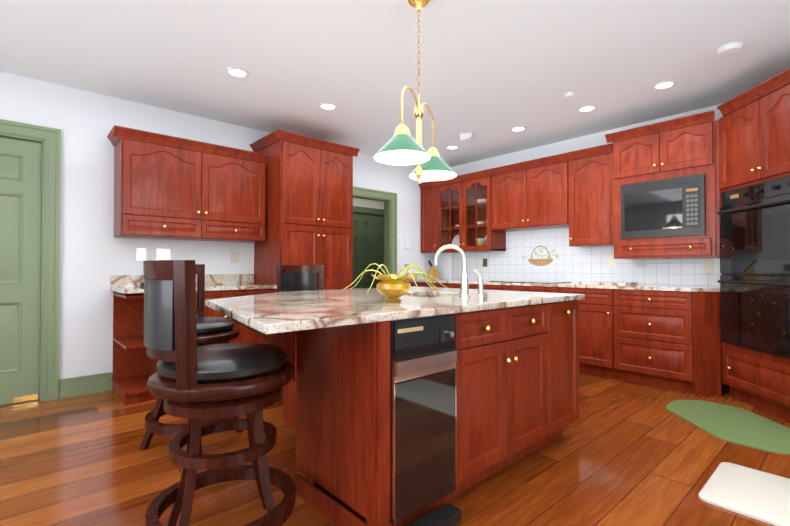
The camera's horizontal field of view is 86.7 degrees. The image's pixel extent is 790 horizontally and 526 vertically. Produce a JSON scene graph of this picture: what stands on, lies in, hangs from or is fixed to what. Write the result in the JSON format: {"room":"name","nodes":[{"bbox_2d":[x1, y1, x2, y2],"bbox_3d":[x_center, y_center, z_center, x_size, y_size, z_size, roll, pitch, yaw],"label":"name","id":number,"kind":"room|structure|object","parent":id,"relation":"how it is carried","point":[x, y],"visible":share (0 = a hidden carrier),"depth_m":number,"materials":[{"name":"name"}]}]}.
{"room":"kitchen","nodes":[
{"label":"kitchen","id":0,"kind":"room"},
{"bbox_2d":[0,71,435,389],"bbox_3d":[-2.127,-0.175,4.142,7.320,2.600,0.120,1,-1,-42],"label":"wall","id":1,"kind":"structure","parent":0,"point":[95,254],"depth_m":3.66,"materials":[{"name":"white paint"}]},
{"bbox_2d":[0,137,41,404],"bbox_3d":[-3.204,0.060,3.172,0.793,2.090,0.041,1,-1,-42],"label":"door","id":2,"kind":"structure","parent":1,"relation":"in","point":[20,217],"depth_m":3.35,"materials":[{"name":"green paint"}]},
{"bbox_2d":[0,119,60,400],"bbox_3d":[-3.194,0.003,3.162,1.025,2.220,0.150,1,-1,-42],"label":"door frame","id":3,"kind":"structure","parent":1,"relation":"attached to","point":[48,138],"depth_m":3.41,"materials":[{"name":"green paint"}]},
{"bbox_2d":[58,372,111,398],"bbox_3d":[-2.311,1.044,3.867,6.700,0.155,0.022,1,-1,-42],"label":"baseboard","id":4,"kind":"structure","parent":1,"relation":"attached to","point":[82,385],"depth_m":3.56,"materials":[{"name":"green paint"}]},
{"bbox_2d":[136,248,145,260],"bbox_3d":[-2.341,-0.078,3.863,0.075,0.115,0.007,1,-1,-42],"label":"electrical outlet plate","id":5,"kind":"object","parent":1,"relation":"attached to","point":[141,252],"depth_m":3.86,"materials":[{"name":"white plastic"}]},
{"bbox_2d":[156,249,170,259],"bbox_3d":[-2.203,-0.077,3.986,0.120,0.115,0.007,1,-1,-42],"label":"electrical outlet plate","id":6,"kind":"object","parent":1,"relation":"attached to","point":[163,254],"depth_m":3.98,"materials":[{"name":"white plastic"}]},
{"bbox_2d":[107,125,267,242],"bbox_3d":[-1.922,-0.672,3.990,1.325,0.890,0.386,1,-1,-42],"label":"wall cabinet","id":7,"kind":"object","parent":1,"relation":"attached to","point":[171,187],"visible":1,"depth_m":3.80,"materials":[{"name":"brown wood"}]},
{"bbox_2d":[231,252,238,262],"bbox_3d":[-1.697,-0.061,4.441,0.075,0.115,0.007,1,-1,-42],"label":"electrical outlet plate","id":8,"kind":"object","parent":1,"relation":"attached to","point":[234,255],"depth_m":4.44,"materials":[{"name":"beige plastic"}]},
{"bbox_2d":[353,186,396,274],"bbox_3d":[-0.428,0.073,5.644,1.100,2.140,0.150,1,-1,-42],"label":"trim","id":9,"kind":"structure","parent":1,"relation":"attached to","point":[389,199],"depth_m":5.92,"materials":[{"name":"green paint"}]},
{"bbox_2d":[404,237,409,248],"bbox_3d":[0.174,-0.291,6.116,0.100,0.160,0.020,1,-1,-42],"label":"light switch","id":10,"kind":"object","parent":1,"relation":"attached to","point":[406,243],"visible":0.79,"depth_m":6.10,"materials":[{"name":"white plastic"}]},
{"bbox_2d":[353,197,383,208],"bbox_3d":[-0.817,-0.136,7.307,4.300,2.600,0.120,1,-1,-42],"label":"wall","id":11,"kind":"structure","parent":0,"point":[360,202],"depth_m":7.53,"materials":[{"name":"grey paint"}]},
{"bbox_2d":[353,213,383,288],"bbox_3d":[-0.378,0.143,7.612,1.185,2.040,0.138,1,-1,-42],"label":"hall door","id":12,"kind":"structure","parent":11,"relation":"in","point":[368,240],"depth_m":7.56,"materials":[{"name":"green paint"}]},
{"bbox_2d":[353,206,383,215],"bbox_3d":[-0.412,0.088,7.648,1.400,2.160,0.150,1,-1,-42],"label":"door frame","id":13,"kind":"structure","parent":11,"relation":"attached to","point":[367,210],"depth_m":7.52,"materials":[{"name":"green paint"}]},
{"bbox_2d":[0,372,789,525],"bbox_3d":[-0.064,1.136,2.995,9.120,0.050,8.220,1,-1,-42],"label":"floor","id":14,"kind":"structure","parent":0,"point":[621,453],"depth_m":2.23,"materials":[{"name":"brown wood"}]},
{"bbox_2d":[139,264,243,453],"bbox_3d":[-1.253,0.559,2.620,0.576,1.107,0.576,1,-1,-42],"label":"stool","id":15,"kind":"object","parent":14,"relation":"on","point":[211,330],"visible":0.31,"depth_m":2.50,"materials":[{"name":"brown wood"}]},
{"bbox_2d":[112,288,276,404],"bbox_3d":[-1.808,0.684,3.888,1.270,0.876,0.666,1,-1,-42],"label":"base cabinet","id":16,"kind":"object","parent":14,"relation":"on","point":[134,367],"visible":0.27,"depth_m":3.74,"materials":[{"name":"brown wood"}]},
{"bbox_2d":[110,274,276,293],"bbox_3d":[-1.821,0.178,3.897,1.295,0.133,0.643,1,-1,-42],"label":"countertop","id":17,"kind":"structure","parent":16,"relation":"on","point":[126,284],"depth_m":3.85,"materials":[{"name":"stone"}]},
{"bbox_2d":[143,260,295,525],"bbox_3d":[-0.666,0.547,1.628,0.547,1.107,0.534,1,-1,-42],"label":"stool","id":18,"kind":"object","parent":14,"relation":"on","point":[192,382],"visible":1,"depth_m":1.46,"materials":[{"name":"brown wood"}]},
{"bbox_2d":[276,265,323,394],"bbox_3d":[-0.702,0.570,3.473,0.533,1.107,0.546,1,-1,-42],"label":"stool","id":19,"kind":"object","parent":14,"relation":"on","point":[297,277],"visible":0.1,"depth_m":3.65,"materials":[{"name":"black leather"}]},
{"bbox_2d":[250,129,359,289],"bbox_3d":[-0.990,-0.079,4.625,0.990,2.420,0.676,1,-1,-42],"label":"pantry","id":20,"kind":"object","parent":14,"relation":"on","point":[309,200],"visible":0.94,"depth_m":4.36,"materials":[{"name":"brown wood"}]},
{"bbox_2d":[233,295,578,525],"bbox_3d":[0.059,0.666,2.446,1.960,0.876,1.310,1,-1,-42],"label":"kitchen island","id":21,"kind":"object","parent":14,"relation":"on","point":[400,422],"visible":0.94,"depth_m":1.83,"materials":[{"name":"brown wood"}]},
{"bbox_2d":[205,286,584,333],"bbox_3d":[-0.106,0.213,2.545,2.159,0.030,1.570,1,-1,-42],"label":"island countertop","id":22,"kind":"structure","parent":21,"relation":"on","point":[278,312],"depth_m":1.92,"materials":[{"name":"stone"}]},
{"bbox_2d":[344,263,450,301],"bbox_3d":[0.021,0.096,2.076,0.492,0.192,0.479,1,-1,-42],"label":"bowl","id":23,"kind":"object","parent":22,"relation":"on","point":[393,287],"visible":1,"depth_m":2.04,"materials":[{"name":"gold metal"}]},
{"bbox_2d":[434,245,483,296],"bbox_3d":[0.388,0.045,2.518,0.263,0.306,0.187,1,-1,-42],"label":"faucet","id":24,"kind":"object","parent":22,"relation":"on","point":[464,285],"visible":1,"depth_m":2.46,"materials":[{"name":"silver metal"}]},
{"bbox_2d":[409,282,436,286],"bbox_3d":[0.599,0.711,6.101,0.628,0.876,0.588,1,-1,-42],"label":"base cabinet","id":25,"kind":"object","parent":14,"relation":"on","point":[420,284],"depth_m":5.87,"materials":[{"name":"brown wood"}]},
{"bbox_2d":[406,272,719,291],"bbox_3d":[1.758,0.190,4.801,0.628,0.133,4.080,1,-1,-42],"label":"countertop","id":26,"kind":"structure","parent":25,"relation":"on","point":[417,277],"depth_m":4.21,"materials":[{"name":"stone"}]},
{"bbox_2d":[427,260,438,278],"bbox_3d":[0.563,0.099,6.278,0.160,0.288,0.100,0,-1,-17],"label":"knife block","id":27,"kind":"object","parent":26,"relation":"on","point":[433,272],"visible":1,"depth_m":6.24,"materials":[{"name":"brown wood"}]},
{"bbox_2d":[489,280,567,282],"bbox_3d":[1.609,0.225,5.020,0.520,0.006,0.780,1,-1,-42],"label":"cooktop","id":28,"kind":"object","parent":26,"relation":"in","point":[517,281],"visible":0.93,"depth_m":5.01,"materials":[{"name":"black glass"}]},
{"bbox_2d":[578,281,637,284],"bbox_3d":[2.223,0.209,4.381,0.340,0.022,0.470,1,-1,-42],"label":"board","id":29,"kind":"object","parent":26,"relation":"on","point":[608,283],"visible":1,"depth_m":4.25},
{"bbox_2d":[437,283,476,288],"bbox_3d":[1.016,0.705,5.636,0.628,0.876,0.660,1,-1,-42],"label":"base cabinet","id":30,"kind":"object","parent":14,"relation":"on","point":[450,285],"depth_m":5.45,"materials":[{"name":"brown wood"}]},
{"bbox_2d":[477,284,560,292],"bbox_3d":[1.593,0.697,4.993,0.628,0.876,1.070,1,-1,-42],"label":"base cabinet","id":31,"kind":"object","parent":14,"relation":"on","point":[485,286],"depth_m":4.71,"materials":[{"name":"brown wood"}]},
{"bbox_2d":[561,287,612,378],"bbox_3d":[2.131,0.690,4.394,0.628,0.876,0.540,1,-1,-42],"label":"base cabinet","id":32,"kind":"object","parent":14,"relation":"on","point":[596,310],"depth_m":4.12,"materials":[{"name":"brown wood"}]},
{"bbox_2d":[613,289,712,395],"bbox_3d":[2.525,0.685,3.955,0.628,0.876,0.640,1,-1,-42],"label":"base cabinet","id":33,"kind":"object","parent":14,"relation":"on","point":[671,340],"depth_m":3.68,"materials":[{"name":"brown wood"}]},
{"bbox_2d":[666,400,789,454],"bbox_3d":[2.340,1.103,2.897,0.834,0.012,0.834,1,-1,-42],"label":"rug","id":34,"kind":"object","parent":14,"relation":"on","point":[737,425],"visible":0.98,"depth_m":2.84,"materials":[{"name":"green fabric"}]},
{"bbox_2d":[699,462,789,525],"bbox_3d":[1.931,1.086,1.762,0.540,0.018,0.980,1,-1,-42],"label":"rug","id":35,"kind":"object","parent":14,"relation":"on","point":[754,493],"visible":1,"depth_m":1.96,"materials":[{"name":"white fabric"}]},
{"bbox_2d":[717,68,789,420],"bbox_3d":[2.979,-0.098,3.078,0.712,2.420,0.860,0,-1,3],"label":"tall cabinet","id":36,"kind":"object","parent":14,"relation":"on","point":[753,213],"visible":1,"depth_m":3.11,"materials":[{"name":"brown wood"}]},
{"bbox_2d":[0,0,789,166],"bbox_3d":[-0.033,-1.529,1.826,7.560,0.050,6.390,1,-1,-42],"label":"ceiling","id":37,"kind":"structure","parent":0,"point":[492,73],"depth_m":3.08,"materials":[{"name":"white paint"}]},
{"bbox_2d":[225,67,248,77],"bbox_3d":[-1.227,-1.481,3.260,0.175,0.010,0.175,0,-1,24],"label":"recessed light","id":38,"kind":"object","parent":37,"relation":"in","point":[237,72],"depth_m":3.26,"materials":[{"name":"white glass"}]},
{"bbox_2d":[319,103,336,109],"bbox_3d":[-0.631,-1.472,3.943,0.175,0.010,0.175,0,-1,9],"label":"recessed light","id":39,"kind":"object","parent":37,"relation":"in","point":[325,106],"depth_m":3.94,"materials":[{"name":"white glass"}]},
{"bbox_2d":[374,0,456,182],"bbox_3d":[0.134,-0.971,2.359,0.288,1.051,0.748,0,-1,25],"label":"pendant light","id":40,"kind":"object","parent":37,"relation":"hanging from","point":[401,146],"visible":1,"depth_m":2.33,"materials":[{"name":"green glass"}]},
{"bbox_2d":[445,145,458,149],"bbox_3d":[0.723,-1.456,5.279,0.175,0.010,0.175,-1,-1,42],"label":"recessed light","id":41,"kind":"object","parent":37,"relation":"in","point":[451,147],"depth_m":5.28,"materials":[{"name":"white glass"}]},
{"bbox_2d":[460,133,472,141],"bbox_3d":[0.816,-1.432,4.785,0.140,0.070,0.100,0,-1,18],"label":"smoke detector","id":42,"kind":"object","parent":37,"relation":"attached to","point":[467,136],"depth_m":4.75,"materials":[{"name":"white plastic"}]},
{"bbox_2d":[510,126,526,131],"bbox_3d":[1.351,-1.465,4.580,0.175,0.010,0.175,-1,-1,42],"label":"recessed light","id":43,"kind":"object","parent":37,"relation":"in","point":[518,128],"depth_m":4.56,"materials":[{"name":"white glass"}]},
{"bbox_2d":[564,91,574,98],"bbox_3d":[1.520,-1.461,3.657,0.089,0.040,0.090,-1,-1,42],"label":"smoke detector","id":44,"kind":"object","parent":37,"relation":"attached to","point":[568,95],"depth_m":3.63,"materials":[{"name":"white plastic"}]},
{"bbox_2d":[577,105,596,111],"bbox_3d":[1.833,-1.472,3.998,0.175,0.010,0.175,0,-1,24],"label":"recessed light","id":45,"kind":"object","parent":37,"relation":"in","point":[587,108],"depth_m":3.99,"materials":[{"name":"white glass"}]},
{"bbox_2d":[652,80,676,89],"bbox_3d":[2.241,-1.478,3.484,0.175,0.010,0.175,-1,-1,42],"label":"recessed light","id":46,"kind":"object","parent":37,"relation":"in","point":[667,84],"depth_m":3.48,"materials":[{"name":"white glass"}]},
{"bbox_2d":[716,42,743,56],"bbox_3d":[2.315,-1.470,2.892,0.149,0.040,0.149,-1,-1,42],"label":"smoke detector","id":47,"kind":"object","parent":37,"relation":"attached to","point":[730,49],"depth_m":2.86,"materials":[{"name":"white plastic"}]},
{"bbox_2d":[436,104,722,285],"bbox_3d":[2.735,-0.173,4.295,0.120,2.600,6.390,1,-1,-42],"label":"wall","id":48,"kind":"structure","parent":0,"point":[444,267],"depth_m":5.23,"materials":[{"name":"white paint"}]},
{"bbox_2d":[421,176,505,252],"bbox_3d":[0.915,-0.636,5.940,0.378,0.955,1.273,1,-1,-42],"label":"glass-front cabinet","id":49,"kind":"object","parent":48,"relation":"attached to","point":[459,214],"visible":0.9,"depth_m":5.94,"materials":[{"name":"brown wood"}]},
{"bbox_2d":[418,143,613,246],"bbox_3d":[1.424,-0.688,5.374,0.378,1.025,2.798,1,-1,-42],"label":"wall cabinets","id":50,"kind":"object","parent":48,"relation":"attached to","point":[573,191],"visible":0.96,"depth_m":4.69,"materials":[{"name":"brown wood"}]},
{"bbox_2d":[452,227,720,285],"bbox_3d":[2.093,-0.110,4.907,0.015,0.672,3.720,1,-1,-42],"label":"tile backsplash","id":51,"kind":"structure","parent":48,"relation":"attached to","point":[550,254],"depth_m":5.00,"materials":[{"name":"white tile"}]},
{"bbox_2d":[483,259,486,266],"bbox_3d":[1.255,-0.004,5.833,0.008,0.115,0.075,1,-1,-42],"label":"electrical outlet plate","id":52,"kind":"object","parent":51,"relation":"attached to","point":[484,260],"depth_m":5.83,"materials":[{"name":"gold metal"}]},
{"bbox_2d":[608,255,615,265],"bbox_3d":[2.377,-0.030,4.583,0.008,0.115,0.075,1,-1,-42],"label":"electrical outlet plate","id":53,"kind":"object","parent":51,"relation":"attached to","point":[611,261],"depth_m":4.59,"materials":[{"name":"beige plastic"}]},
{"bbox_2d":[635,260,645,266],"bbox_3d":[2.564,0.008,4.374,0.008,0.070,0.100,1,-1,-42],"label":"electrical outlet plate","id":54,"kind":"object","parent":51,"relation":"attached to","point":[638,263],"depth_m":4.37,"materials":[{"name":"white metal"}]},
{"bbox_2d":[703,260,712,272],"bbox_3d":[2.952,0.032,3.942,0.008,0.115,0.075,1,-1,-42],"label":"electrical outlet plate","id":55,"kind":"object","parent":51,"relation":"attached to","point":[708,266],"depth_m":3.94,"materials":[{"name":"beige plastic"}]},
{"bbox_2d":[605,110,720,258],"bbox_3d":[2.579,-0.663,3.997,0.498,1.238,0.902,1,-1,-42],"label":"wall cabinet","id":56,"kind":"object","parent":48,"relation":"attached to","point":[666,198],"visible":0.98,"depth_m":3.79,"materials":[{"name":"brown wood"}]}
]}

